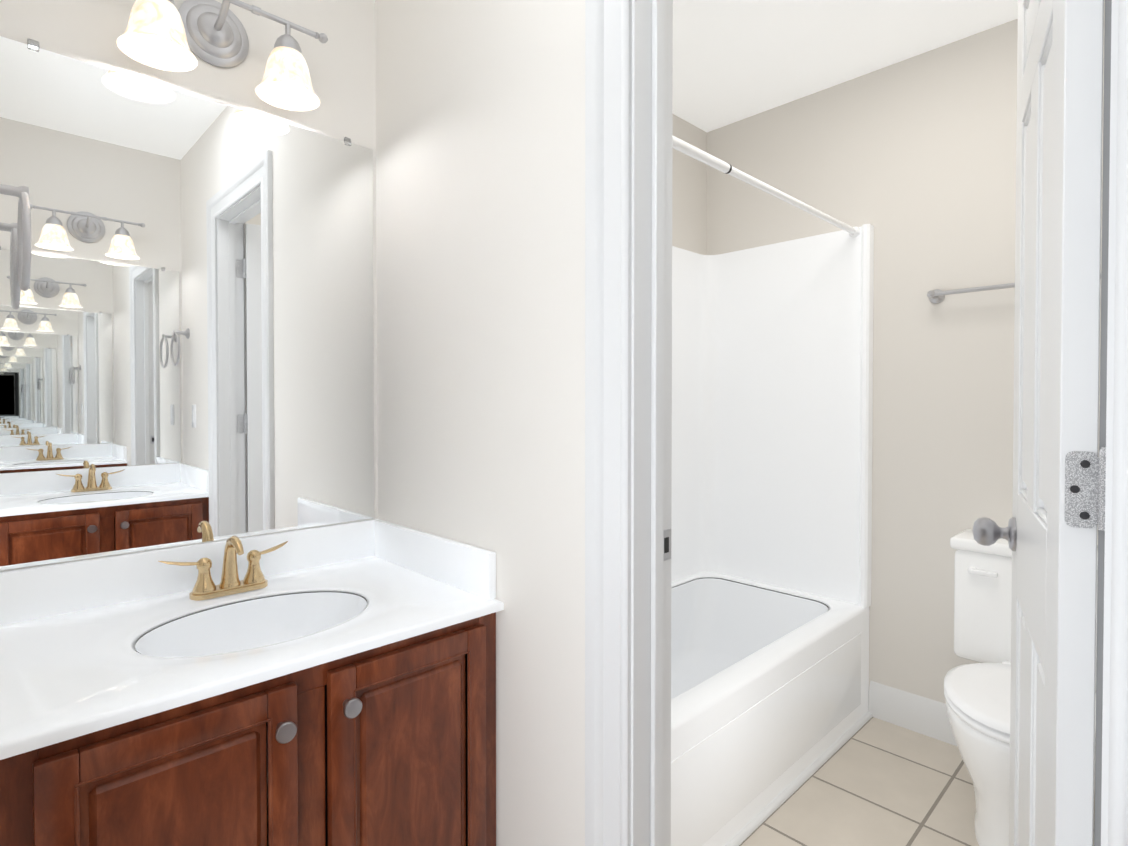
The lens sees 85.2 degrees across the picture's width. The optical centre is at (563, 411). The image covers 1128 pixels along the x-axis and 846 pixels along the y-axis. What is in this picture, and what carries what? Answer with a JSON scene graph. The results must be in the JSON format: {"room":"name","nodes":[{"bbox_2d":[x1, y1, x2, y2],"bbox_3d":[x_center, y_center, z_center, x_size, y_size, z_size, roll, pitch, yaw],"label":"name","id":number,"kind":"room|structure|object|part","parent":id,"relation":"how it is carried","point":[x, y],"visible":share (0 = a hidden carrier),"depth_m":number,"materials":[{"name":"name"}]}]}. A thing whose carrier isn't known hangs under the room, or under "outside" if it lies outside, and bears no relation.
{"room":"bathroom","nodes":[
{"label":"bathroom","id":0,"kind":"room"},
{"bbox_2d":[0,0,377,571],"bbox_3d":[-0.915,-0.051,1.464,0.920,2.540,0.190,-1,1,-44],"label":"mirror","id":1,"kind":"object","parent":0,"point":[186,341],"depth_m":1.38,"materials":[{"name":"silver mirror"}]},
{"bbox_2d":[116,0,327,110],"bbox_3d":[-0.755,-0.847,1.367,0.452,0.215,0.174,-1,1,-44],"label":"wall sconce","id":2,"kind":"object","parent":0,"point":[166,35],"visible":0.98,"depth_m":1.40,"materials":[{"name":"white glass"}]},
{"bbox_2d":[375,0,584,845],"bbox_3d":[-0.190,-0.050,1.452,0.107,2.540,0.965,-1,1,-44],"label":"wall","id":3,"kind":"structure","parent":0,"point":[480,192],"depth_m":1.32,"materials":[{"name":"white paint"}]},
{"bbox_2d":[672,114,706,254],"bbox_3d":[0.062,-0.065,2.453,1.860,2.540,0.125,-1,1,-44],"label":"wall","id":4,"kind":"structure","parent":0,"point":[689,203],"depth_m":2.86,"materials":[{"name":"white paint"}]},
{"bbox_2d":[673,0,1017,131],"bbox_3d":[0.549,-1.368,1.268,2.780,0.100,2.480,-1,1,-44],"label":"ceiling","id":5,"kind":"structure","parent":0,"point":[735,61],"depth_m":2.21,"materials":[{"name":"white paint"}]},
{"bbox_2d":[706,0,1104,703],"bbox_3d":[1.549,-0.061,2.166,0.120,2.540,2.355,-1,1,-44],"label":"wall","id":6,"kind":"structure","parent":0,"point":[912,160],"depth_m":2.30,"materials":[{"name":"white paint"}]},
{"bbox_2d":[672,136,859,236],"bbox_3d":[0.589,-0.704,1.889,1.571,0.042,0.042,-1,1,-44],"label":"rail","id":7,"kind":"object","parent":6,"relation":"attached to","point":[686,148],"visible":0.67,"depth_m":1.86,"materials":[{"name":"white plastic"}]},
{"bbox_2d":[869,681,957,746],"bbox_3d":[1.550,1.143,2.084,0.016,0.135,0.970,-1,1,-44],"label":"baseboard","id":8,"kind":"structure","parent":6,"relation":"attached to","point":[914,712],"depth_m":2.31,"materials":[{"name":"white"}]},
{"bbox_2d":[927,283,1014,303],"bbox_3d":[1.552,-0.419,2.014,0.079,0.052,0.652,-1,1,-44],"label":"towel rail","id":9,"kind":"object","parent":6,"relation":"attached to","point":[936,296],"visible":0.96,"depth_m":2.15,"materials":[{"name":"grey metal"}]},
{"bbox_2d":[739,717,1094,845],"bbox_3d":[0.549,1.272,1.306,2.780,0.100,2.480,-1,1,-44],"label":"floor","id":10,"kind":"structure","parent":0,"point":[872,781],"depth_m":1.92,"materials":[{"name":"tile"}]},
{"bbox_2d":[0,518,503,845],"bbox_3d":[-0.609,0.750,1.239,0.806,0.946,0.592,-1,1,-44],"label":"bathroom vanity","id":11,"kind":"object","parent":10,"relation":"on","point":[332,685],"visible":1,"depth_m":1.12,"materials":[{"name":"brown wood"}]},
{"bbox_2d":[671,224,873,845],"bbox_3d":[0.372,0.243,2.128,1.629,1.934,0.776,-1,1,-44],"label":"bathtub","id":12,"kind":"object","parent":10,"relation":"on","point":[772,428],"visible":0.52,"depth_m":2.57,"materials":[{"name":"white plastic"}]},
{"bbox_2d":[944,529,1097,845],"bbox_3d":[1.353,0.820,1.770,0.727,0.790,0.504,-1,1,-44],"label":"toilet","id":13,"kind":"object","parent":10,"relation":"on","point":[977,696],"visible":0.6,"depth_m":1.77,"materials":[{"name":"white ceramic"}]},
{"bbox_3d":[-0.890,-0.042,0.856,0.110,2.540,0.740,-1,1,-44],"label":"wall","id":14,"kind":"structure","parent":0,"visible":0},
{"bbox_2d":[0,184,30,290],"bbox_3d":[-0.972,-0.312,1.065,0.068,0.199,0.172,-1,1,-44],"label":"towel ring","id":15,"kind":"object","parent":14,"relation":"attached to","point":[22,193],"visible":1,"depth_m":1.05,"materials":[{"name":"metal"}]},
{"bbox_3d":[0.825,-0.035,0.403,0.107,2.540,0.655,-1,1,-44],"label":"wall","id":16,"kind":"structure","parent":0,"visible":0},
{"bbox_2d":[585,0,1127,845],"bbox_3d":[0.371,0.138,0.875,0.151,2.181,0.812,-1,1,-44],"label":"door frame","id":17,"kind":"structure","parent":16,"relation":"attached to","point":[627,370],"depth_m":1.07,"materials":[{"name":"white wood"}]},
{"bbox_3d":[0.609,0.092,0.685,0.036,1.547,0.010,-1,1,-44],"label":"trim of the door hinge leaves","id":18,"kind":"part","parent":17,"relation":"part of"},
{"bbox_2d":[972,0,1105,845],"bbox_3d":[0.760,0.185,0.971,0.173,2.060,0.614,1,1,32],"label":"door","id":19,"kind":"structure","parent":16,"relation":"in","point":[1049,533],"depth_m":0.76,"materials":[{"name":"white wood"}]}
]}

